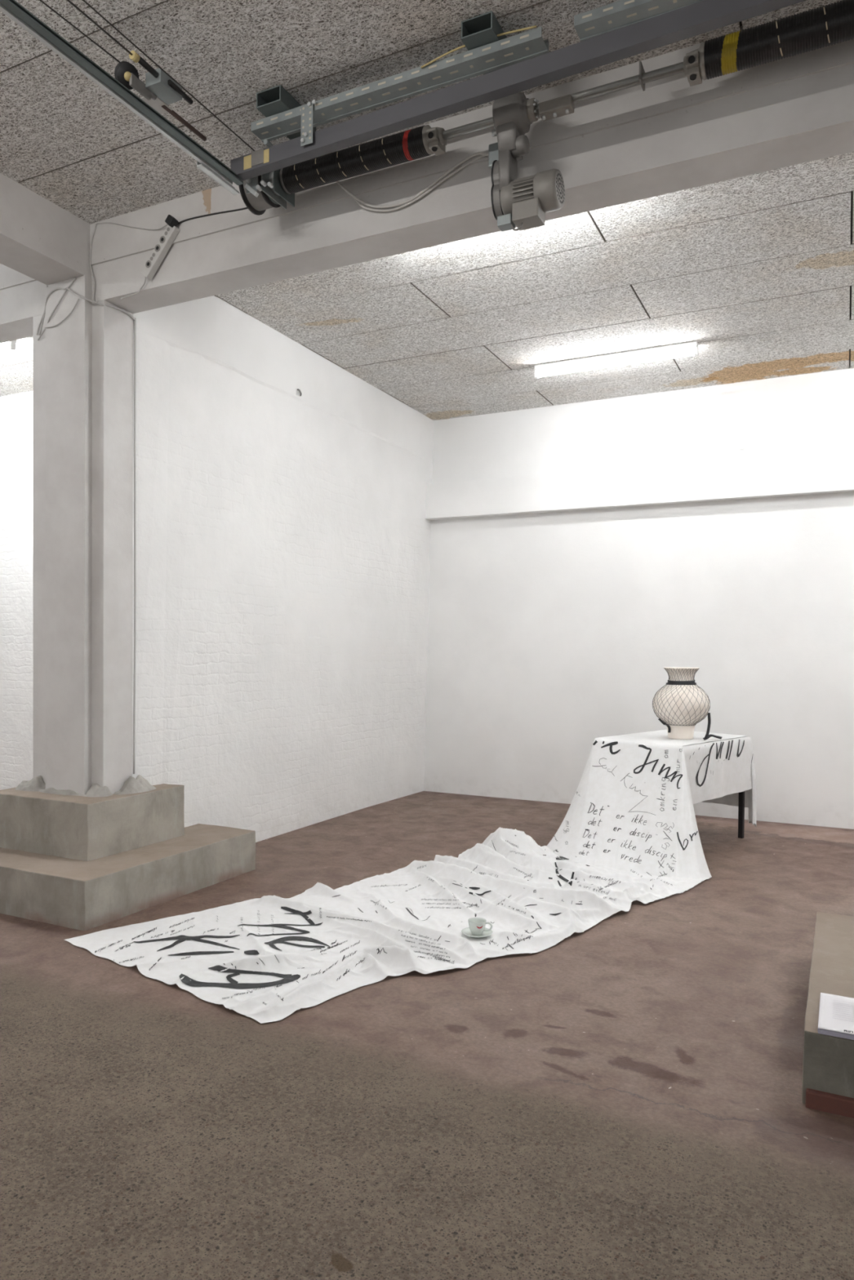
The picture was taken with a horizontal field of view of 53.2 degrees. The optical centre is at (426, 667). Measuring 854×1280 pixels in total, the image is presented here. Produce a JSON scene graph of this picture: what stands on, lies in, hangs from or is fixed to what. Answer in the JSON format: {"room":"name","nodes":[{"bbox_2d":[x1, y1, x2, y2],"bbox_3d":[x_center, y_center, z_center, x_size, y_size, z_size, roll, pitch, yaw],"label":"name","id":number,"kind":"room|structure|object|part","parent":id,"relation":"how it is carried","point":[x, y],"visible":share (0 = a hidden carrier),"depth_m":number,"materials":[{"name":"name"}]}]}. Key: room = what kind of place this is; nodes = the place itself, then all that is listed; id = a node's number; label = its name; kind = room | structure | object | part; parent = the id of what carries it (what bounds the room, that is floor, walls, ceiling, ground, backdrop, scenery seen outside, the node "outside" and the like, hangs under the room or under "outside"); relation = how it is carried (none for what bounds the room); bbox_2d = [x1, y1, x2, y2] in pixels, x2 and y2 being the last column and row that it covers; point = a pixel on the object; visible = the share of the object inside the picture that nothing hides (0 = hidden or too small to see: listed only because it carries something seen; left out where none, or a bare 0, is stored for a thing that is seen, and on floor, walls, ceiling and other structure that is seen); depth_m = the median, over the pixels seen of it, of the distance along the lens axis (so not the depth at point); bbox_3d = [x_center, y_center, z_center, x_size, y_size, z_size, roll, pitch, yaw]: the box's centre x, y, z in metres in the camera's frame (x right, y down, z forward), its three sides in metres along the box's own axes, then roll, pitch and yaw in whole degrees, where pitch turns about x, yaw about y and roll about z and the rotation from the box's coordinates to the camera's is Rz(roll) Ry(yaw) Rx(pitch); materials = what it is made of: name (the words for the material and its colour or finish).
{"room":"art gallery","nodes":[
{"label":"art gallery","id":0,"kind":"room"},
{"bbox_2d":[0,391,32,790],"bbox_3d":[-3.475,-0.686,7.584,5.050,3.750,0.240,1,1,26],"label":"wall","id":1,"kind":"structure","parent":0,"point":[15,410],"depth_m":7.53,"materials":[{"name":"paint"}]},
{"bbox_2d":[132,313,433,842],"bbox_3d":[-0.948,-0.633,6.681,0.385,3.720,3.850,1,1,26],"label":"wall","id":2,"kind":"structure","parent":0,"point":[282,544],"depth_m":6.06,"materials":[{"name":"paint"}]},
{"bbox_2d":[133,295,426,459],"bbox_3d":[-0.821,-2.161,6.474,0.077,0.415,3.611,1,1,27],"label":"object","id":3,"kind":"structure","parent":2,"relation":"attached to","point":[211,327],"depth_m":6.03,"materials":[{"name":"paint"}]},
{"bbox_2d":[295,388,302,396],"bbox_3d":[-0.932,-2.015,6.230,0.037,0.050,0.070,1,1,26],"label":"wall hook","id":4,"kind":"object","parent":2,"relation":"attached to","point":[298,392],"visible":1,"depth_m":6.21,"materials":[{"name":"paint"}]},
{"bbox_2d":[0,0,842,224],"bbox_3d":[-0.821,-2.426,1.076,15.500,0.102,5.670,1,1,26],"label":"ceiling","id":5,"kind":"structure","parent":0,"point":[64,139],"depth_m":3.42,"materials":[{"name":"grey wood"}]},
{"bbox_3d":[-2.639,-2.455,3.589,2.392,0.030,0.590,1,1,26],"label":"panel","id":6,"kind":"part","parent":5,"relation":"part of","materials":[{"name":"brown wood"}]},
{"bbox_2d":[0,173,91,284],"bbox_3d":[-3.236,-2.288,2.261,0.295,0.325,5.660,1,1,26],"label":"beam","id":7,"kind":"structure","parent":5,"relation":"attached to","point":[42,241],"depth_m":4.47,"materials":[{"name":"paint"}]},
{"bbox_3d":[-2.376,-2.464,4.123,2.392,0.030,0.590,1,1,26],"label":"panel","id":8,"kind":"part","parent":5,"relation":"part of","materials":[{"name":"brown wood"}]},
{"bbox_3d":[-0.485,-2.416,2.530,2.392,0.030,0.590,1,1,26],"label":"panel","id":9,"kind":"part","parent":5,"relation":"part of","materials":[{"name":"brown wood"}]},
{"bbox_3d":[-2.142,-2.471,4.599,2.392,0.030,0.462,1,1,26],"label":"panel","id":10,"kind":"part","parent":5,"relation":"part of","materials":[{"name":"brown wood"}]},
{"bbox_2d":[256,84,315,139],"bbox_3d":[-0.605,-2.391,3.682,0.124,0.064,0.265,1,1,26],"label":"tube","id":11,"kind":"object","parent":5,"relation":"attached to","point":[276,100],"visible":0.5,"depth_m":3.59,"materials":[{"name":"grey metal"}]},
{"bbox_2d":[250,26,548,142],"bbox_3d":[-0.152,-2.328,3.434,1.313,0.041,0.090,1,1,26],"label":"channel","id":12,"kind":"object","parent":11,"relation":"attached to","point":[530,44],"visible":0.98,"depth_m":3.37,"materials":[{"name":"grey metal"}]},
{"bbox_2d":[300,99,316,146],"bbox_3d":[-0.493,-2.262,3.537,0.078,0.167,0.014,1,1,26],"label":"bracket","id":13,"kind":"object","parent":12,"relation":"hanging from","point":[307,110],"visible":1,"depth_m":3.54,"materials":[{"name":"grey metal"}]},
{"bbox_2d":[420,25,536,68],"bbox_3d":[0.186,-2.344,3.207,0.471,0.028,0.017,1,1,26],"label":"loose wire","id":14,"kind":"object","parent":12,"relation":"on","point":[535,26],"visible":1,"depth_m":3.23,"materials":[{"name":"metal"}]},
{"bbox_2d":[230,0,806,181],"bbox_3d":[0.515,-2.194,3.053,3.100,0.102,0.082,1,1,28],"label":"steel beam","id":15,"kind":"structure","parent":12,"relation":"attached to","point":[703,16],"depth_m":3.13,"materials":[{"name":"grey metal"}]},
{"bbox_2d":[0,0,243,195],"bbox_3d":[-1.319,-2.141,2.847,0.083,0.038,2.200,1,1,26],"label":"track","id":16,"kind":"object","parent":15,"relation":"attached to","point":[206,162],"visible":1,"depth_m":3.17,"materials":[{"name":"grey metal"}]},
{"bbox_2d":[66,0,206,141],"bbox_3d":[-1.193,-2.261,3.040,0.159,0.064,1.260,1,1,26],"label":"buffer","id":17,"kind":"object","parent":16,"relation":"attached to","point":[167,91],"visible":0.98,"depth_m":3.31,"materials":[{"name":"metal"}]},
{"bbox_3d":[-1.259,-2.264,2.804,0.007,0.006,0.780,1,1,26],"label":"pull rod","id":18,"kind":"part","parent":17,"relation":"part of","materials":[{"name":"metal"}]},
{"bbox_3d":[-1.086,-2.269,3.162,0.030,0.030,0.025,1,1,26],"label":"knob","id":19,"kind":"part","parent":17,"relation":"part of","materials":[{"name":"beige plastic"}]},
{"bbox_2d":[114,61,156,100],"bbox_3d":[-1.121,-2.251,3.276,0.074,0.083,0.176,1,1,26],"label":"pulley","id":20,"kind":"object","parent":17,"relation":"attached to","point":[125,73],"visible":0.94,"depth_m":3.23,"materials":[{"name":"grey metal"}]},
{"bbox_2d":[39,0,119,62],"bbox_3d":[-1.382,-2.280,2.787,0.021,0.013,1.040,1,1,27],"label":"rope","id":21,"kind":"object","parent":20,"relation":"attached to","point":[42,2],"visible":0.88,"depth_m":3.05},
{"bbox_3d":[-1.075,-2.243,3.388,0.064,0.005,0.110,1,1,26],"label":"white plate","id":22,"kind":"part","parent":17,"relation":"part of","materials":[{"name":"plastic"}]},
{"bbox_3d":[-1.006,-2.266,3.294,0.048,0.030,0.282,1,1,26],"label":"spring rod","id":23,"kind":"part","parent":17,"relation":"part of","materials":[{"name":"metal"}]},
{"bbox_3d":[-0.998,-2.244,3.506,0.019,0.017,0.250,1,1,26],"label":"rod","id":24,"kind":"part","parent":17,"relation":"part of","materials":[{"name":"brown metal"}]},
{"bbox_3d":[-0.913,-2.151,3.733,0.030,0.033,0.250,1,1,26],"label":"plate","id":25,"kind":"part","parent":16,"relation":"part of","materials":[{"name":"silver metal"}]},
{"bbox_2d":[244,168,294,209],"bbox_3d":[-0.708,-2.211,3.899,0.139,0.217,0.250,1,1,26],"label":"bracket","id":26,"kind":"object","parent":15,"relation":"attached to","point":[271,185],"visible":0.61,"depth_m":3.87,"materials":[{"name":"grey metal"}]},
{"bbox_3d":[-0.783,-2.134,3.808,0.070,0.065,0.018,1,1,26],"label":"lever","id":27,"kind":"part","parent":26,"relation":"part of","materials":[{"name":"silver metal"}]},
{"bbox_3d":[-0.655,-2.229,3.912,0.006,0.150,0.160,1,1,26],"label":"plate","id":28,"kind":"part","parent":26,"relation":"part of","materials":[{"name":"grey metal"}]},
{"bbox_2d":[442,61,684,140],"bbox_3d":[0.579,-2.207,3.308,3.190,0.101,0.075,1,1,26],"label":"shaft","id":29,"kind":"object","parent":15,"relation":"attached to","point":[563,105],"visible":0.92,"depth_m":3.29,"materials":[{"name":"metal"}]},
{"bbox_2d":[238,175,280,215],"bbox_3d":[-0.763,-2.236,3.965,0.122,0.210,0.210,1,1,26],"label":"drum","id":30,"kind":"object","parent":29,"relation":"attached to","point":[258,206],"visible":0.4,"depth_m":3.93,"materials":[{"name":"metal"}]},
{"bbox_2d":[82,0,254,151],"bbox_3d":[-1.115,-2.300,3.058,0.052,0.030,1.764,1,1,24],"label":"rope","id":31,"kind":"object","parent":30,"relation":"attached to","point":[84,1],"visible":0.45,"depth_m":3.25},
{"bbox_2d":[279,124,446,194],"bbox_3d":[-0.295,-2.224,3.734,0.816,0.118,0.123,1,1,26],"label":"spring","id":32,"kind":"object","parent":29,"relation":"attached to","point":[422,141],"visible":0.98,"depth_m":3.69,"materials":[{"name":"metal"}]},
{"bbox_2d":[683,0,853,86],"bbox_3d":[1.414,-2.194,2.894,1.046,0.126,0.130,1,1,26],"label":"spring","id":33,"kind":"object","parent":29,"relation":"attached to","point":[831,24],"visible":1,"depth_m":2.96,"materials":[{"name":"metal"}]},
{"bbox_3d":[-0.223,-2.425,3.064,2.392,0.030,0.590,1,1,26],"label":"panel","id":34,"kind":"part","parent":5,"relation":"part of","materials":[{"name":"brown wood"}]},
{"bbox_3d":[0.012,-2.433,3.541,2.392,0.030,0.462,1,1,26],"label":"panel","id":35,"kind":"part","parent":5,"relation":"part of","materials":[{"name":"brown wood"}]},
{"bbox_2d":[461,10,506,74],"bbox_3d":[0.241,-2.376,3.266,0.124,0.064,0.265,1,1,26],"label":"tube","id":36,"kind":"object","parent":5,"relation":"attached to","point":[482,29],"visible":0.46,"depth_m":3.17,"materials":[{"name":"grey metal"}]},
{"bbox_2d":[573,0,702,41],"bbox_3d":[1.201,-2.304,2.768,1.460,0.041,0.090,1,1,26],"label":"channel","id":37,"kind":"object","parent":5,"relation":"attached to","point":[620,14],"visible":0.98,"depth_m":3.00,"materials":[{"name":"grey metal"}]},
{"bbox_3d":[2.165,-2.393,2.482,2.392,0.030,0.462,1,1,26],"label":"panel","id":38,"kind":"part","parent":5,"relation":"part of","materials":[{"name":"brown wood"}]},
{"bbox_2d":[0,791,853,1279],"bbox_3d":[0.190,1.361,3.270,15.500,0.120,10.400,1,1,26],"label":"floor","id":39,"kind":"structure","parent":0,"point":[620,1098],"depth_m":2.58,"materials":[{"name":"brown concrete"}]},
{"bbox_2d":[0,774,255,931],"bbox_3d":[-1.960,0.944,4.997,1.352,0.658,1.332,1,1,26],"label":"footing","id":40,"kind":"object","parent":39,"relation":"on","point":[69,859],"visible":0.92,"depth_m":4.62,"materials":[{"name":"concrete"}]},
{"bbox_2d":[32,274,133,794],"bbox_3d":[-2.006,-0.709,4.913,0.563,2.920,0.265,1,1,26],"label":"column","id":41,"kind":"structure","parent":40,"relation":"on","point":[82,365],"depth_m":4.78,"materials":[{"name":"paint"}]},
{"bbox_2d":[36,285,48,334],"bbox_3d":[-2.190,-2.041,4.872,0.152,0.244,0.028,2,1,43],"label":"cable","id":42,"kind":"object","parent":41,"relation":"attached to","point":[41,320],"visible":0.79,"depth_m":4.90,"materials":[{"name":"grey plastic"}]},
{"bbox_2d":[37,288,66,340],"bbox_3d":[-2.128,-1.998,4.814,0.302,0.226,0.031,1,1,36],"label":"cable","id":43,"kind":"object","parent":41,"relation":"attached to","point":[65,291],"visible":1,"depth_m":4.78,"materials":[{"name":"white plastic"}]},
{"bbox_2d":[39,277,76,335],"bbox_3d":[-2.093,-2.035,4.793,0.355,0.251,0.039,1,1,34],"label":"cable","id":44,"kind":"object","parent":41,"relation":"attached to","point":[74,278],"visible":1,"depth_m":4.80,"materials":[{"name":"grey plastic"}]},
{"bbox_2d":[44,298,79,328],"bbox_3d":[-2.037,-1.977,4.754,0.268,0.123,0.006,1,1,26],"label":"cable","id":45,"kind":"object","parent":41,"relation":"attached to","point":[77,299],"visible":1,"depth_m":4.74,"materials":[{"name":"white plastic"}]},
{"bbox_2d":[66,287,135,320],"bbox_3d":[-1.813,-2.052,4.752,0.365,0.124,0.131,0,1,-24],"label":"cable","id":46,"kind":"object","parent":41,"relation":"attached to","point":[68,289],"visible":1,"depth_m":4.72,"materials":[{"name":"grey plastic"}]},
{"bbox_2d":[133,317,136,773],"bbox_3d":[-1.685,-0.696,4.912,0.014,2.620,0.013,1,1,26],"label":"cable","id":47,"kind":"object","parent":41,"relation":"attached to","point":[135,321],"visible":1,"depth_m":4.91,"materials":[{"name":"white plastic"}]},
{"bbox_2d":[0,25,853,343],"bbox_3d":[0.464,-2.218,3.698,15.500,0.455,0.227,1,1,26],"label":"beam","id":48,"kind":"structure","parent":41,"relation":"on","point":[633,144],"depth_m":3.70,"materials":[{"name":"paint"}]},
{"bbox_2d":[89,223,103,306],"bbox_3d":[-1.819,-2.217,4.693,0.098,0.455,0.016,1,1,26],"label":"cable","id":49,"kind":"object","parent":48,"relation":"attached to","point":[95,225],"visible":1,"depth_m":4.70,"materials":[{"name":"grey plastic"}]},
{"bbox_2d":[97,222,168,230],"bbox_3d":[-1.576,-2.375,4.563,0.532,0.134,0.022,1,1,29],"label":"cable","id":50,"kind":"object","parent":48,"relation":"attached to","point":[101,222],"visible":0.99,"depth_m":4.56,"materials":[{"name":"grey plastic"}]},
{"bbox_2d":[141,214,179,279],"bbox_3d":[-1.399,-2.196,4.451,0.247,0.279,0.065,1,1,26],"label":"power strip","id":51,"kind":"object","parent":48,"relation":"attached to","point":[171,231],"visible":1,"depth_m":4.44,"materials":[{"name":"plastic"}]},
{"bbox_2d":[120,276,146,298],"bbox_3d":[-1.571,-2.045,4.578,0.213,0.083,0.020,1,1,34],"label":"cable","id":52,"kind":"object","parent":51,"relation":"attached to","point":[143,285],"visible":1,"depth_m":4.57,"materials":[{"name":"grey plastic"}]},
{"bbox_2d":[145,260,151,267],"bbox_3d":[-1.464,-2.122,4.478,0.038,0.038,0.004,1,1,26],"label":"socket","id":53,"kind":"object","parent":51,"relation":"attached to","point":[148,264],"depth_m":4.48,"materials":[{"name":"black plastic"}]},
{"bbox_2d":[154,244,159,252],"bbox_3d":[-1.406,-2.192,4.449,0.038,0.038,0.004,1,1,26],"label":"socket","id":54,"kind":"object","parent":51,"relation":"attached to","point":[157,249],"depth_m":4.45,"materials":[{"name":"black plastic"}]},
{"bbox_2d":[159,235,164,243],"bbox_3d":[-1.376,-2.229,4.434,0.038,0.038,0.004,1,1,26],"label":"socket","id":55,"kind":"object","parent":51,"relation":"attached to","point":[162,240],"depth_m":4.43,"materials":[{"name":"black plastic"}]},
{"bbox_2d":[177,207,248,224],"bbox_3d":[-1.016,-2.301,4.284,0.685,0.031,0.049,1,1,30],"label":"cable","id":56,"kind":"object","parent":48,"relation":"attached to","point":[244,208],"visible":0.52,"depth_m":4.33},
{"bbox_2d":[355,152,488,212],"bbox_3d":[0.005,-2.147,3.783,0.748,0.139,0.068,1,1,30],"label":"cable","id":57,"kind":"object","parent":48,"relation":"attached to","point":[486,154],"visible":0.91,"depth_m":3.80,"materials":[{"name":"grey plastic"}]},
{"bbox_2d":[488,92,564,231],"bbox_3d":[0.388,-2.026,3.470,0.342,0.534,0.275,1,1,26],"label":"motor","id":58,"kind":"object","parent":48,"relation":"attached to","point":[523,202],"visible":0.98,"depth_m":3.39,"materials":[{"name":"metal"}]},
{"bbox_2d":[336,151,488,208],"bbox_3d":[-0.045,-2.182,3.783,0.856,0.183,0.076,1,1,27],"label":"cable","id":59,"kind":"object","parent":58,"relation":"attached to","point":[467,158],"visible":0.88,"depth_m":3.81,"materials":[{"name":"grey plastic"}]},
{"bbox_3d":[0.386,-1.901,3.444,0.146,0.134,0.134,1,1,26],"label":"motor","id":60,"kind":"part","parent":58,"relation":"part of","materials":[{"name":"paint"}]},
{"bbox_2d":[555,173,564,203],"bbox_3d":[0.528,-1.899,3.374,0.001,0.107,0.107,1,1,26],"label":"vent","id":61,"kind":"object","parent":58,"relation":"attached to","point":[559,180],"depth_m":3.37,"materials":[{"name":"grey metal"}]},
{"bbox_2d":[683,736,746,838],"bbox_3d":[1.787,0.882,6.184,0.660,0.755,1.040,2,1,44],"label":"table","id":62,"kind":"object","parent":39,"relation":"on","point":[741,794],"visible":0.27,"depth_m":6.31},
{"bbox_2d":[63,729,756,1023],"bbox_3d":[0.561,0.890,4.945,4.669,0.761,1.562,0,1,-42],"label":"tablecloth","id":63,"kind":"object","parent":62,"relation":"on","point":[628,833],"visible":0.98,"depth_m":4.51,"materials":[{"name":"white fabric"}]},
{"bbox_2d":[461,927,492,937],"bbox_3d":[0.238,1.261,4.050,0.147,0.020,0.147,1,1,26],"label":"saucer","id":64,"kind":"object","parent":63,"relation":"on","point":[466,931],"visible":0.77,"depth_m":4.04,"materials":[{"name":"white ceramic"}]},
{"bbox_2d":[467,917,492,935],"bbox_3d":[0.244,1.231,4.042,0.087,0.064,0.104,0,1,-40],"label":"cup","id":65,"kind":"object","parent":64,"relation":"on","point":[477,925],"visible":1,"depth_m":4.03,"materials":[{"name":"white ceramic"}]},
{"bbox_3d":[0.290,1.225,4.035,0.040,0.044,0.008,1,1,15],"label":"handle","id":66,"kind":"part","parent":65,"relation":"part of","materials":[{"name":"white ceramic"}]},
{"bbox_2d":[652,666,721,740],"bbox_3d":[1.809,0.250,6.037,0.392,0.507,0.412,-1,1,-44],"label":"vase","id":67,"kind":"object","parent":63,"relation":"on","point":[681,704],"visible":1,"depth_m":5.94,"materials":[{"name":"ceramic"}]},
{"bbox_3d":[2.336,0.896,6.322,0.034,0.733,0.034,2,1,44],"label":"leg","id":68,"kind":"part","parent":62,"relation":"part of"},
{"bbox_2d":[801,911,853,1118],"bbox_3d":[2.037,1.223,2.882,1.352,0.249,1.368,1,1,26],"label":"plinth","id":69,"kind":"object","parent":39,"relation":"on","point":[828,1066],"visible":0.97,"depth_m":2.58,"materials":[{"name":"concrete"}]},
{"bbox_2d":[817,992,853,1039],"bbox_3d":[1.337,1.090,2.651,0.212,0.017,0.304,1,1,26],"label":"stack","id":70,"kind":"object","parent":69,"relation":"on","point":[836,1012],"visible":1,"depth_m":2.65,"materials":[{"name":"paper"}]},
{"bbox_2d":[832,1000,853,1022],"bbox_3d":[1.359,1.082,2.668,0.160,0.001,0.156,1,1,26],"label":"print","id":71,"kind":"object","parent":70,"relation":"on","point":[842,1010],"depth_m":2.69},
{"bbox_2d":[0,151,853,420],"bbox_3d":[1.240,-2.390,5.956,16.106,0.102,4.555,1,1,26],"label":"ceiling","id":72,"kind":"structure","parent":0,"point":[757,270],"depth_m":5.45,"materials":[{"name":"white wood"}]},
{"bbox_2d":[0,340,16,351],"bbox_3d":[-3.512,-2.340,6.374,1.226,0.096,0.060,1,1,26],"label":"ceiling lamp","id":73,"kind":"object","parent":72,"relation":"attached to","point":[11,344],"visible":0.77,"depth_m":6.12,"materials":[{"name":"ceramic"}]},
{"bbox_3d":[-3.202,-2.414,7.024,2.392,0.030,0.586,1,1,26],"label":"panel","id":74,"kind":"part","parent":72,"relation":"part of","materials":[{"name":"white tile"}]},
{"bbox_3d":[-2.387,-2.386,5.963,2.392,0.030,0.591,1,1,26],"label":"panel","id":75,"kind":"part","parent":72,"relation":"part of","materials":[{"name":"tile"}]},
{"bbox_3d":[-1.867,-2.403,7.019,2.392,0.030,0.576,1,1,26],"label":"panel","id":76,"kind":"part","parent":72,"relation":"part of","materials":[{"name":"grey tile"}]},
{"bbox_3d":[-1.049,-2.377,5.965,2.392,0.030,0.586,1,1,26],"label":"panel","id":77,"kind":"part","parent":72,"relation":"part of","materials":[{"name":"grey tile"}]},
{"bbox_3d":[-1.351,-2.419,8.069,2.392,0.030,0.596,1,1,26],"label":"panel","id":78,"kind":"part","parent":72,"relation":"part of","materials":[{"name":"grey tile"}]},
{"bbox_3d":[-0.233,-2.348,4.904,2.392,0.030,0.591,1,1,26],"label":"panel","id":79,"kind":"part","parent":72,"relation":"part of","materials":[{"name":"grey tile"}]},
{"bbox_3d":[-0.535,-2.390,7.010,2.392,0.030,0.576,1,1,26],"label":"panel","id":80,"kind":"part","parent":72,"relation":"part of","materials":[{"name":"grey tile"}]},
{"bbox_3d":[0.286,-2.365,5.960,2.392,0.030,0.576,1,1,26],"label":"panel","id":81,"kind":"part","parent":72,"relation":"part of","materials":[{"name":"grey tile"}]},
{"bbox_3d":[-0.033,-2.406,8.031,2.392,0.030,0.491,1,1,26],"label":"panel","id":82,"kind":"part","parent":72,"relation":"part of","materials":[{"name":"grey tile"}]},
{"bbox_3d":[0.803,-2.379,7.010,2.392,0.030,0.596,1,1,26],"label":"panel","id":83,"kind":"part","parent":72,"relation":"part of","materials":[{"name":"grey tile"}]},
{"bbox_2d":[534,341,698,378],"bbox_3d":[1.394,-2.298,6.380,1.226,0.096,0.060,1,1,26],"label":"ceiling lamp","id":84,"kind":"object","parent":72,"relation":"attached to","point":[688,346],"visible":1,"depth_m":6.35,"materials":[{"name":"plastic"}]},
{"bbox_3d":[1.105,-2.338,4.906,2.392,0.030,0.586,1,1,26],"label":"panel","id":85,"kind":"part","parent":72,"relation":"part of","materials":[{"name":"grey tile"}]},
{"bbox_3d":[1.619,-2.352,5.952,2.392,0.030,0.576,1,1,26],"label":"panel","id":86,"kind":"part","parent":72,"relation":"part of","materials":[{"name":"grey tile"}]},
{"bbox_3d":[2.121,-2.368,6.972,2.392,0.030,0.491,1,1,26],"label":"panel","id":87,"kind":"part","parent":72,"relation":"part of","materials":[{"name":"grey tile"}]},
{"bbox_3d":[1.920,-2.312,3.845,2.392,0.030,0.591,1,1,26],"label":"panel","id":88,"kind":"part","parent":72,"relation":"part of","materials":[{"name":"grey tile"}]},
{"bbox_3d":[2.440,-2.326,4.902,2.392,0.030,0.576,1,1,26],"label":"panel","id":89,"kind":"part","parent":72,"relation":"part of","materials":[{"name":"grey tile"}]},
{"bbox_3d":[2.956,-2.340,5.952,2.392,0.030,0.596,1,1,26],"label":"panel","id":90,"kind":"part","parent":72,"relation":"part of","materials":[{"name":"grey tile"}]},
{"bbox_3d":[4.274,-2.329,5.913,2.392,0.030,0.491,1,1,26],"label":"panel","id":91,"kind":"part","parent":72,"relation":"part of","materials":[{"name":"grey tile"}]},
{"bbox_3d":[3.772,-2.313,4.893,2.392,0.030,0.576,1,1,26],"label":"panel","id":92,"kind":"part","parent":72,"relation":"part of","materials":[{"name":"grey tile"}]},
{"bbox_3d":[3.258,-2.300,3.848,2.392,0.030,0.586,1,1,26],"label":"panel","id":93,"kind":"part","parent":72,"relation":"part of","materials":[{"name":"grey wood"}]},
{"bbox_2d":[423,365,853,829],"bbox_3d":[4.525,-0.593,6.236,10.400,3.750,0.320,1,1,26],"label":"wall","id":94,"kind":"structure","parent":0,"point":[550,634],"depth_m":7.38,"materials":[{"name":"paint"}]},
{"bbox_2d":[425,446,853,519],"bbox_3d":[4.556,-1.527,5.993,10.160,0.353,0.145,1,1,26],"label":"wall beam","id":95,"kind":"structure","parent":94,"relation":"attached to","point":[823,471],"depth_m":7.23,"materials":[{"name":"paint"}]}
]}

